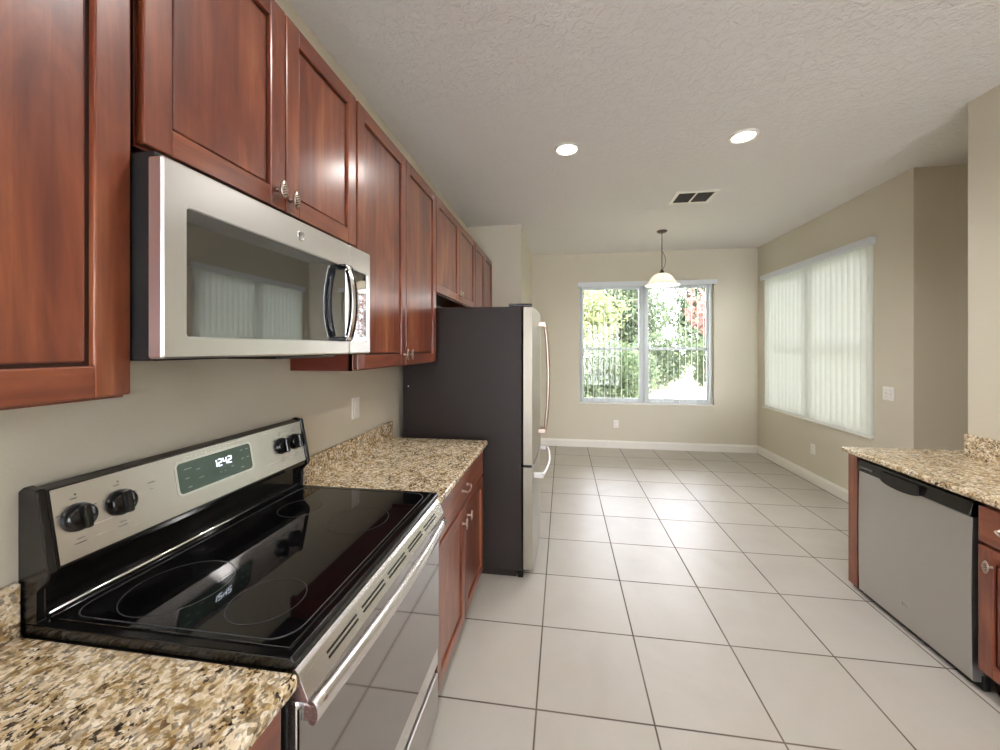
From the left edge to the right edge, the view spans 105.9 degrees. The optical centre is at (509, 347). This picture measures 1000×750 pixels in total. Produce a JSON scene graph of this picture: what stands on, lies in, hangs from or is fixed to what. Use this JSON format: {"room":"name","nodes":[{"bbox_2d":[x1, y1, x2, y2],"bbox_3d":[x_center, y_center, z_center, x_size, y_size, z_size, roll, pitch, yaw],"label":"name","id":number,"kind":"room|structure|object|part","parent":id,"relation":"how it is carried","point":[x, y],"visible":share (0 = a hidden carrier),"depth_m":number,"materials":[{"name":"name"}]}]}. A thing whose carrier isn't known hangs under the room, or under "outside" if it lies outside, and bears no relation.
{"room":"kitchen","nodes":[
{"label":"kitchen","id":0,"kind":"room"},
{"bbox_2d":[0,0,466,637],"bbox_3d":[-1.016,0.039,1.518,0.160,2.980,9.120,0,0,8],"label":"wall","id":1,"kind":"structure","parent":0,"point":[170,405],"depth_m":1.16,"materials":[{"name":"paint"}]},
{"bbox_2d":[0,583,20,645],"bbox_3d":[-1.105,0.545,0.246,0.021,0.108,1.095,0,0,8],"label":"backsplash","id":2,"kind":"structure","parent":1,"relation":"attached to","point":[10,595],"depth_m":0.77,"materials":[{"name":"stone"}]},
{"bbox_2d":[0,0,129,410],"bbox_3d":[-0.921,-0.463,0.532,0.304,1.120,0.461,0,0,8],"label":"upper cabinet","id":3,"kind":"object","parent":1,"relation":"attached to","point":[65,64],"visible":1,"depth_m":0.65,"materials":[{"name":"brown wood"}]},
{"bbox_3d":[-0.802,-0.463,0.515,0.020,1.120,0.461,0,0,8],"label":"frame","id":4,"kind":"part","parent":3,"relation":"part of","materials":[{"name":"brown wood"}]},
{"bbox_2d":[130,0,355,245],"bbox_3d":[-0.815,-0.715,1.167,0.335,0.617,0.792,0,0,8],"label":"upper cabinet","id":5,"kind":"object","parent":1,"relation":"attached to","point":[232,92],"visible":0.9,"depth_m":1.01,"materials":[{"name":"brown wood"}]},
{"bbox_3d":[-0.711,-0.715,1.152,0.020,0.617,0.792,0,0,8],"label":"frame","id":6,"kind":"part","parent":5,"relation":"part of","materials":[{"name":"brown wood"}]},
{"bbox_3d":[-0.718,-0.715,0.954,0.020,0.605,0.392,0,0,8],"label":"door","id":7,"kind":"part","parent":5,"relation":"part of","materials":[{"name":"brown wood"}]},
{"bbox_2d":[130,151,369,360],"bbox_3d":[-0.765,-0.174,1.143,0.440,0.417,0.813,0,0,8],"label":"microwave","id":8,"kind":"object","parent":5,"relation":"attached to","point":[217,271],"visible":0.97,"depth_m":0.86,"materials":[{"name":"silver metal"}]},
{"bbox_3d":[-0.623,-0.153,1.043,0.008,0.274,0.595,0,0,8],"label":"door glass","id":9,"kind":"part","parent":8,"relation":"part of","materials":[{"name":"black glass"}]},
{"bbox_3d":[-0.552,-0.153,1.296,0.062,0.264,0.030,0,0,8],"label":"handle mount","id":10,"kind":"part","parent":8,"relation":"part of","materials":[{"name":"silver metal"}]},
{"bbox_3d":[-0.538,-0.153,1.294,0.028,0.256,0.032,0,0,8],"label":"door handle","id":11,"kind":"part","parent":8,"relation":"part of","materials":[{"name":"metal"}]},
{"bbox_3d":[-0.575,-0.173,1.422,0.030,0.390,0.147,0,0,8],"label":"control panel","id":12,"kind":"part","parent":8,"relation":"part of","materials":[{"name":"metal"}]},
{"bbox_3d":[-0.569,-0.153,1.420,0.008,0.274,0.112,0,0,8],"label":"control glass","id":13,"kind":"part","parent":8,"relation":"part of","materials":[{"name":"black glass"}]},
{"bbox_3d":[-0.670,-0.466,1.109,0.031,0.058,0.029,0,0,8],"label":"knob","id":14,"kind":"part","parent":5,"relation":"part of","materials":[{"name":"silver metal"}]},
{"bbox_3d":[-0.662,-0.456,1.163,0.031,0.058,0.029,0,0,8],"label":"knob","id":15,"kind":"part","parent":5,"relation":"part of","materials":[{"name":"silver metal"}]},
{"bbox_3d":[-0.662,-0.715,1.345,0.020,0.605,0.392,0,0,8],"label":"door","id":16,"kind":"part","parent":5,"relation":"part of","materials":[{"name":"brown wood"}]},
{"bbox_2d":[303,421,392,484],"bbox_3d":[-0.847,0.545,2.056,0.021,0.108,0.918,0,0,8],"label":"backsplash","id":17,"kind":"structure","parent":1,"relation":"attached to","point":[322,462],"depth_m":1.96,"materials":[{"name":"stone"}]},
{"bbox_2d":[352,397,358,419],"bbox_3d":[-0.849,0.334,2.087,0.010,0.116,0.072,0,0,8],"label":"light switch","id":18,"kind":"object","parent":1,"relation":"attached to","point":[355,401],"visible":1,"depth_m":2.08,"materials":[{"name":"white plastic"}]},
{"bbox_2d":[290,101,435,370],"bbox_3d":[-0.690,-0.463,2.048,0.335,1.120,0.973,0,0,8],"label":"upper cabinet","id":19,"kind":"object","parent":1,"relation":"attached to","point":[396,208],"visible":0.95,"depth_m":1.88,"materials":[{"name":"brown wood"}]},
{"bbox_3d":[-0.599,-0.463,1.789,0.020,1.108,0.482,0,0,8],"label":"door","id":20,"kind":"part","parent":19,"relation":"part of","materials":[{"name":"brown wood"}]},
{"bbox_3d":[-0.586,-0.463,2.033,0.020,1.120,0.973,0,0,8],"label":"frame","id":21,"kind":"part","parent":19,"relation":"part of","materials":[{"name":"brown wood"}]},
{"bbox_3d":[-0.543,0.037,1.998,0.031,0.058,0.029,0,0,8],"label":"knob","id":22,"kind":"part","parent":19,"relation":"part of","materials":[{"name":"silver metal"}]},
{"bbox_3d":[-0.530,-0.463,2.270,0.020,1.108,0.482,0,0,8],"label":"door","id":23,"kind":"part","parent":19,"relation":"part of","materials":[{"name":"brown wood"}]},
{"bbox_2d":[436,196,474,307],"bbox_3d":[-0.542,-0.695,3.084,0.335,0.657,1.103,0,0,8],"label":"upper cabinet","id":24,"kind":"object","parent":1,"relation":"attached to","point":[455,248],"visible":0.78,"depth_m":2.96,"materials":[{"name":"brown wood"}]},
{"bbox_3d":[-0.456,-0.695,2.794,0.020,0.645,0.547,0,0,8],"label":"door","id":25,"kind":"part","parent":24,"relation":"part of","materials":[{"name":"brown wood"}]},
{"bbox_3d":[-0.438,-0.695,3.069,0.020,0.657,1.103,0,0,8],"label":"frame","id":26,"kind":"part","parent":24,"relation":"part of","materials":[{"name":"brown wood"}]},
{"bbox_3d":[-0.378,-0.695,3.339,0.020,0.645,0.547,0,0,8],"label":"door","id":27,"kind":"part","parent":24,"relation":"part of","materials":[{"name":"brown wood"}]},
{"bbox_2d":[475,242,491,306],"bbox_3d":[-0.401,-0.463,4.072,0.335,1.120,0.857,0,0,8],"label":"upper cabinet","id":28,"kind":"object","parent":1,"relation":"attached to","point":[483,264],"visible":0.24,"depth_m":4.00,"materials":[{"name":"brown wood"}]},
{"bbox_3d":[-0.306,-0.463,3.843,0.020,1.108,0.424,0,0,8],"label":"door","id":29,"kind":"part","parent":28,"relation":"part of","materials":[{"name":"brown wood"}]},
{"bbox_3d":[-0.246,-0.463,4.266,0.020,1.108,0.424,0,0,8],"label":"door","id":30,"kind":"part","parent":28,"relation":"part of","materials":[{"name":"brown wood"}]},
{"bbox_2d":[467,225,531,306],"bbox_3d":[-0.079,0.039,5.233,0.649,2.980,1.500,0,0,8],"label":"wall","id":31,"kind":"structure","parent":0,"point":[506,246],"depth_m":4.48,"materials":[{"name":"paint"}]},
{"bbox_2d":[288,0,999,254],"bbox_3d":[1.777,-1.526,1.272,5.840,0.150,9.820,0,0,8],"label":"ceiling","id":32,"kind":"structure","parent":0,"point":[845,98],"depth_m":2.23,"materials":[{"name":"white paint"}]},
{"bbox_2d":[554,142,579,155],"bbox_3d":[0.421,-1.446,2.755,0.188,0.011,0.188,0,0,8],"label":"recessed light","id":33,"kind":"object","parent":32,"relation":"in","point":[566,148],"visible":1,"depth_m":2.74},
{"bbox_2d":[645,229,679,287],"bbox_3d":[1.899,-1.112,4.692,0.414,0.678,0.414,0,0,8],"label":"pendant lamp","id":34,"kind":"object","parent":32,"relation":"hanging from","point":[662,279],"visible":1,"depth_m":4.64,"materials":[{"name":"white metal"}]},
{"bbox_3d":[1.899,-0.849,4.692,0.414,0.152,0.414,0,0,8],"label":"lamp shade","id":35,"kind":"part","parent":34,"relation":"part of","materials":[{"name":"white glass"}]},
{"bbox_2d":[668,189,720,204],"bbox_3d":[1.766,-1.446,3.627,0.385,0.010,0.300,0,0,8],"label":"ceiling vent","id":36,"kind":"object","parent":32,"relation":"in","point":[699,196],"visible":1,"depth_m":3.61,"materials":[{"name":"white metal"}]},
{"bbox_2d":[728,128,759,143],"bbox_3d":[1.606,-1.446,2.587,0.188,0.011,0.188,0,0,8],"label":"recessed light","id":37,"kind":"object","parent":32,"relation":"in","point":[745,135],"visible":1,"depth_m":2.58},
{"bbox_2d":[532,248,757,444],"bbox_3d":[1.667,0.039,5.823,4.258,2.980,0.160,0,0,8],"label":"wall","id":38,"kind":"structure","parent":0,"point":[733,419],"depth_m":5.66,"materials":[{"name":"paint"}]},
{"bbox_2d":[578,281,648,402],"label":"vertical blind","id":39,"kind":"object","parent":38,"relation":"attached to","point":[644,283],"depth_m":5.74,"materials":[{"name":"white plastic"}]},
{"bbox_2d":[614,420,618,427],"bbox_3d":[1.626,1.164,5.743,0.072,0.116,0.010,0,0,8],"label":"wall outlet","id":40,"kind":"object","parent":38,"relation":"attached to","point":[616,422],"visible":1,"depth_m":5.74,"materials":[{"name":"white plastic"}]},
{"bbox_2d":[579,284,714,405],"bbox_3d":[2.054,-0.061,5.749,1.954,1.850,0.167,0,0,8],"label":"window","id":41,"kind":"structure","parent":38,"relation":"in","point":[586,400],"depth_m":5.76,"materials":[{"name":"white plastic"}]},
{"bbox_3d":[1.580,-0.451,5.876,0.890,0.980,0.025,0,0,8],"label":"sash frame","id":42,"kind":"part","parent":41,"relation":"part of","materials":[{"name":"white plastic"}]},
{"bbox_3d":[1.576,0.409,5.849,0.890,0.820,0.025,0,0,8],"label":"sash frame","id":43,"kind":"part","parent":41,"relation":"part of","materials":[{"name":"white plastic"}]},
{"bbox_3d":[2.049,0.855,5.715,1.954,0.018,0.097,0,0,8],"label":"sill","id":44,"kind":"part","parent":41,"relation":"part of","materials":[{"name":"white wood"}]},
{"bbox_3d":[2.545,-0.451,5.739,0.890,0.980,0.025,0,0,8],"label":"sash frame","id":45,"kind":"part","parent":41,"relation":"part of","materials":[{"name":"white plastic"}]},
{"bbox_3d":[2.541,0.409,5.711,0.890,0.820,0.025,0,0,8],"label":"sash frame","id":46,"kind":"part","parent":41,"relation":"part of","materials":[{"name":"white plastic"}]},
{"bbox_2d":[541,438,757,452],"bbox_3d":[1.983,1.473,5.689,3.273,0.112,0.016,0,0,8],"label":"baseboard","id":47,"kind":"structure","parent":38,"relation":"attached to","point":[544,441],"depth_m":5.66,"materials":[{"name":"white wood"}]},
{"bbox_2d":[676,279,717,403],"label":"vertical blind","id":48,"kind":"object","parent":38,"relation":"attached to","point":[706,281],"depth_m":5.60,"materials":[{"name":"white plastic"}]},
{"bbox_2d":[426,446,999,749],"bbox_3d":[1.753,1.589,1.104,5.840,0.120,9.480,0,0,8],"label":"floor","id":49,"kind":"structure","parent":0,"point":[669,599],"depth_m":1.98,"materials":[{"name":"tile"}]},
{"bbox_2d":[18,417,445,749],"bbox_3d":[-0.631,0.911,1.146,0.696,1.236,0.816,0,0,8],"label":"range","id":50,"kind":"object","parent":49,"relation":"on","point":[217,551],"visible":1,"depth_m":0.96,"materials":[{"name":"black glass"}]},
{"bbox_3d":[-0.951,0.378,0.843,0.040,0.061,0.062,0,0,8],"label":"burner knob","id":51,"kind":"part","parent":50,"relation":"part of","materials":[{"name":"black plastic"}]},
{"bbox_3d":[-0.939,0.378,0.924,0.040,0.061,0.062,0,0,8],"label":"burner knob","id":52,"kind":"part","parent":50,"relation":"part of","materials":[{"name":"black plastic"}]},
{"bbox_3d":[-0.940,0.572,1.190,0.014,0.013,0.780,0,0,8],"label":"ledge trim","id":53,"kind":"part","parent":50,"relation":"part of","materials":[{"name":"metal"}]},
{"bbox_3d":[-0.917,0.386,1.187,0.033,0.158,0.772,0,0,8],"label":"control panel","id":54,"kind":"part","parent":50,"relation":"part of","materials":[{"name":"metal"}]},
{"bbox_2d":[20,485,437,670],"bbox_3d":[-0.659,0.591,1.150,0.639,0.024,0.816,0,0,8],"label":"cooktop","id":55,"kind":"object","parent":50,"relation":"in","point":[267,584],"depth_m":0.92,"materials":[{"name":"glass"}]},
{"bbox_3d":[-0.864,0.378,1.452,0.040,0.061,0.062,0,0,8],"label":"burner knob","id":56,"kind":"part","parent":50,"relation":"part of","materials":[{"name":"black plastic"}]},
{"bbox_3d":[-0.854,0.378,1.524,0.040,0.061,0.062,0,0,8],"label":"burner knob","id":57,"kind":"part","parent":50,"relation":"part of","materials":[{"name":"black plastic"}]},
{"bbox_3d":[-0.348,0.633,1.106,0.060,0.060,0.808,0,0,8],"label":"vent trim","id":58,"kind":"part","parent":50,"relation":"part of","materials":[{"name":"metal"}]},
{"bbox_3d":[-0.358,0.964,1.108,0.038,0.594,0.802,0,0,8],"label":"oven door","id":59,"kind":"part","parent":50,"relation":"part of","materials":[{"name":"metal"}]},
{"bbox_3d":[-0.340,0.932,1.105,0.006,0.503,0.800,0,0,8],"label":"oven glass","id":60,"kind":"part","parent":50,"relation":"part of","materials":[{"name":"glass"}]},
{"bbox_3d":[-0.314,0.691,1.101,0.054,0.045,0.790,0,0,8],"label":"door handle","id":61,"kind":"part","parent":50,"relation":"part of","materials":[{"name":"metal"}]},
{"bbox_3d":[-0.358,1.376,1.108,0.038,0.166,0.802,0,0,8],"label":"storage drawer","id":62,"kind":"part","parent":50,"relation":"part of","materials":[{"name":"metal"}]},
{"bbox_2d":[249,710,280,749],"bbox_3d":[-0.784,1.079,0.203,0.668,0.899,1.078,0,0,8],"label":"base cabinet","id":63,"kind":"object","parent":49,"relation":"on","point":[270,739],"visible":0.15,"depth_m":0.66,"materials":[{"name":"brown wood"}]},
{"bbox_2d":[0,583,296,749],"bbox_3d":[-0.790,0.560,0.201,0.657,0.139,1.095,0,0,8],"label":"countertop","id":64,"kind":"structure","parent":63,"relation":"on","point":[54,695],"depth_m":0.65,"materials":[{"name":"beige stone"}]},
{"bbox_2d":[434,451,482,692],"bbox_3d":[-0.526,1.079,2.011,0.668,0.899,0.908,0,0,8],"label":"base cabinet","id":65,"kind":"object","parent":49,"relation":"on","point":[461,539],"visible":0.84,"depth_m":1.87,"materials":[{"name":"brown wood"}]},
{"bbox_2d":[303,421,487,503],"bbox_3d":[-0.531,0.560,2.021,0.657,0.139,0.938,0,0,8],"label":"countertop","id":66,"kind":"structure","parent":65,"relation":"on","point":[374,458],"depth_m":1.92,"materials":[{"name":"beige stone"}]},
{"bbox_3d":[-0.271,1.119,1.749,0.020,0.597,0.437,0,0,8],"label":"door","id":67,"kind":"part","parent":65,"relation":"part of","materials":[{"name":"brown wood"}]},
{"bbox_3d":[-0.239,0.728,1.971,0.020,0.155,0.885,0,0,8],"label":"drawer","id":68,"kind":"part","parent":65,"relation":"part of","materials":[{"name":"brown wood"}]},
{"bbox_3d":[-0.222,0.895,1.915,0.031,0.058,0.029,0,0,8],"label":"knob","id":69,"kind":"part","parent":65,"relation":"part of","materials":[{"name":"silver metal"}]},
{"bbox_3d":[-0.215,0.729,1.950,0.034,0.026,0.118,0,0,8],"label":"drawer pull","id":70,"kind":"part","parent":65,"relation":"part of","materials":[{"name":"silver metal"}]},
{"bbox_3d":[-0.208,1.119,2.190,0.020,0.597,0.442,0,0,8],"label":"door","id":71,"kind":"part","parent":65,"relation":"part of","materials":[{"name":"brown wood"}]},
{"bbox_2d":[403,303,550,577],"bbox_3d":[-0.178,0.618,2.989,1.004,1.822,0.903,0,0,8],"label":"refrigerator","id":72,"kind":"object","parent":49,"relation":"on","point":[483,382],"visible":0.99,"depth_m":2.53,"materials":[{"name":"metal"}]},
{"bbox_3d":[0.160,0.254,2.704,0.078,1.046,0.435,0,0,8],"label":"door","id":73,"kind":"part","parent":72,"relation":"part of","materials":[{"name":"metal"}]},
{"bbox_3d":[0.193,1.131,2.936,0.078,0.675,0.903,0,0,8],"label":"freezer drawer","id":74,"kind":"part","parent":72,"relation":"part of","materials":[{"name":"metal"}]},
{"bbox_3d":[0.224,0.254,3.154,0.078,1.046,0.462,0,0,8],"label":"door","id":75,"kind":"part","parent":72,"relation":"part of","materials":[{"name":"metal"}]},
{"bbox_3d":[0.265,0.864,2.912,0.104,0.034,0.752,0,0,8],"label":"door handle","id":76,"kind":"part","parent":72,"relation":"part of","materials":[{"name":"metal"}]},
{"bbox_3d":[0.275,0.229,2.959,0.090,0.846,0.022,0,0,8],"label":"door handle","id":77,"kind":"part","parent":72,"relation":"part of","materials":[{"name":"silver metal"}]},
{"bbox_3d":[0.261,0.229,2.864,0.090,0.846,0.022,0,0,8],"label":"door handle","id":78,"kind":"part","parent":72,"relation":"part of","materials":[{"name":"silver metal"}]},
{"bbox_2d":[848,453,863,592],"bbox_3d":[2.506,1.102,2.348,0.660,0.854,0.075,0,0,8],"label":"end panel","id":79,"kind":"object","parent":49,"relation":"on","point":[853,461],"visible":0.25,"depth_m":2.39,"materials":[{"name":"brown wood"}]},
{"bbox_2d":[858,459,997,691],"bbox_3d":[2.375,1.107,1.978,0.556,0.845,0.670,0,0,8],"label":"dishwasher","id":80,"kind":"object","parent":49,"relation":"on","point":[918,540],"visible":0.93,"depth_m":1.91,"materials":[{"name":"metal"}]},
{"bbox_3d":[2.115,0.741,2.040,0.024,0.069,0.235,0,0,8],"label":"pocket handle","id":81,"kind":"part","parent":80,"relation":"part of","materials":[{"name":"black plastic"}]},
{"bbox_2d":[978,503,999,695],"bbox_3d":[2.297,1.102,1.492,0.572,0.854,0.296,0,0,8],"label":"base cabinet","id":82,"kind":"object","parent":49,"relation":"on","point":[989,516],"visible":0.99,"depth_m":1.62,"materials":[{"name":"brown wood"}]},
{"bbox_3d":[2.045,0.940,1.613,0.031,0.058,0.029,0,0,8],"label":"knob","id":83,"kind":"part","parent":82,"relation":"part of","materials":[{"name":"silver metal"}]},
{"bbox_3d":[2.059,0.772,1.526,0.020,0.155,0.278,0,0,8],"label":"drawer","id":84,"kind":"part","parent":82,"relation":"part of","materials":[{"name":"brown wood"}]},
{"bbox_3d":[2.080,1.052,1.523,0.019,0.754,0.296,0,0,8],"label":"frame","id":85,"kind":"part","parent":82,"relation":"part of","materials":[{"name":"brown wood"}]},
{"bbox_3d":[2.032,0.774,1.529,0.034,0.026,0.118,0,0,8],"label":"drawer pull","id":86,"kind":"part","parent":82,"relation":"part of","materials":[{"name":"silver metal"}]},
{"bbox_3d":[2.211,1.102,0.881,0.572,0.854,0.926,0,0,8],"label":"base cabinet","id":87,"kind":"object","parent":49,"relation":"on","visible":0},
{"bbox_2d":[842,434,999,508],"bbox_3d":[2.261,0.594,0.610,0.711,0.163,3.645,0,0,8],"label":"countertop","id":88,"kind":"structure","parent":87,"relation":"on","point":[973,472],"depth_m":2.08,"materials":[{"name":"beige stone"}]},
{"bbox_2d":[964,434,999,465],"bbox_3d":[2.464,0.578,0.507,0.022,0.132,3.498,0,0,8],"label":"backsplash","id":89,"kind":"structure","parent":88,"relation":"on","point":[975,447],"depth_m":2.14,"materials":[{"name":"stone"}]},
{"bbox_2d":[758,166,935,489],"bbox_3d":[3.511,0.039,4.242,0.160,2.980,2.450,0,0,8],"label":"wall","id":90,"kind":"structure","parent":0,"point":[900,211],"depth_m":3.29,"materials":[{"name":"paint"}]},
{"bbox_2d":[757,446,847,501],"bbox_3d":[3.423,1.473,4.247,0.016,0.112,2.434,0,0,8],"label":"baseboard","id":91,"kind":"structure","parent":90,"relation":"attached to","point":[832,488],"depth_m":4.35,"materials":[{"name":"white wood"}]},
{"bbox_2d":[811,443,814,454],"bbox_3d":[3.428,1.146,4.259,0.010,0.116,0.072,0,0,8],"label":"wall outlet","id":92,"kind":"object","parent":90,"relation":"attached to","point":[812,445],"visible":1,"depth_m":4.25,"materials":[{"name":"white plastic"}]},
{"bbox_2d":[762,406,873,439],"bbox_3d":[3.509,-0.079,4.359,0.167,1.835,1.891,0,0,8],"label":"window sill","id":93,"kind":"structure","parent":90,"relation":"in","point":[857,433],"depth_m":4.08,"materials":[{"name":"white plastic"}]},
{"bbox_2d":[760,236,875,435],"bbox_3d":[3.455,-0.100,4.362,0.106,1.817,1.941,0,0,8],"label":"vertical blind","id":94,"kind":"object","parent":90,"relation":"attached to","point":[819,309],"visible":0.95,"depth_m":4.12,"materials":[{"name":"white plastic"}]},
{"bbox_2d":[883,386,894,400],"bbox_3d":[3.282,0.400,3.270,0.019,0.116,0.118,0,0,8],"label":"light switch","id":95,"kind":"object","parent":90,"relation":"attached to","point":[888,392],"visible":1,"depth_m":3.26,"materials":[{"name":"white plastic"}]},
{"bbox_2d":[936,164,967,449],"bbox_3d":[4.093,0.039,3.003,1.342,2.980,0.160,0,0,8],"label":"wall","id":96,"kind":"structure","parent":0,"point":[952,180],"depth_m":3.00,"materials":[{"name":"paint"}]},
{"bbox_2d":[968,84,999,440],"bbox_3d":[2.533,0.039,0.447,0.130,2.980,3.600,0,0,8],"label":"wall pier","id":97,"kind":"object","parent":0,"point":[983,111],"visible":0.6,"depth_m":2.15,"materials":[{"name":"paint"}]},
{"label":"outside","id":98,"kind":"structure","parent":0,"visible":0},
{"bbox_2d":[584,357,705,398],"bbox_3d":[12.805,1.879,36.721,75.000,0.200,63.680,0,0,8],"label":"ground","id":99,"kind":"structure","parent":98,"point":[671,391],"depth_m":15.64,"materials":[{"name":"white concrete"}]},
{"bbox_2d":[584,290,631,353],"bbox_3d":[3.069,-0.727,17.311,4.610,5.033,4.048,0,0,29],"label":"tree","id":100,"kind":"object","parent":99,"relation":"on","point":[588,302],"visible":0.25,"depth_m":16.19,"materials":[{"name":"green plant"}]},
{"bbox_2d":[584,339,638,397],"bbox_3d":[2.533,0.780,10.322,2.204,2.076,1.623,0,0,6],"label":"shrub","id":101,"kind":"object","parent":99,"relation":"on","point":[612,378],"visible":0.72,"depth_m":9.98,"materials":[{"name":"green plant"}]},
{"bbox_2d":[594,289,669,356],"bbox_3d":[6.123,-1.948,20.179,4.455,7.478,3.381,0,0,-17],"label":"tree","id":102,"kind":"object","parent":99,"relation":"on","point":[630,327],"visible":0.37,"depth_m":19.17,"materials":[{"name":"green plant"}]},
{"bbox_2d":[606,344,661,397],"bbox_3d":[4.137,0.834,12.458,1.756,2.001,1.550,0,0,-25],"label":"shrub","id":103,"kind":"object","parent":99,"relation":"on","point":[650,354],"visible":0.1,"depth_m":12.26,"materials":[{"name":"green plant"}]},
{"bbox_2d":[629,328,696,386],"bbox_3d":[6.702,0.476,16.701,3.018,2.635,1.914,0,0,8],"label":"shrub","id":104,"kind":"object","parent":99,"relation":"on","point":[670,358],"visible":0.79,"depth_m":16.21,"materials":[{"name":"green plant"}]},
{"bbox_2d":[652,288,705,376],"bbox_3d":[11.373,-2.032,23.034,5.266,7.660,3.354,0,0,8],"label":"tree","id":105,"kind":"object","parent":99,"relation":"on","point":[672,309],"visible":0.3,"depth_m":22.72,"materials":[{"name":"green plant"}]},
{"bbox_2d":[682,288,704,335],"bbox_3d":[8.443,-0.549,14.447,3.421,4.665,2.717,0,0,-24],"label":"tree","id":106,"kind":"object","parent":99,"relation":"on","point":[700,309],"visible":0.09,"depth_m":14.73,"materials":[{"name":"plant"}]},
{"bbox_2d":[689,340,705,384],"bbox_3d":[10.057,0.620,17.652,3.618,2.460,2.103,0,0,8],"label":"shrub","id":107,"kind":"object","parent":99,"relation":"on","point":[700,357],"visible":0.14,"depth_m":17.47,"materials":[{"name":"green plant"}]}
]}

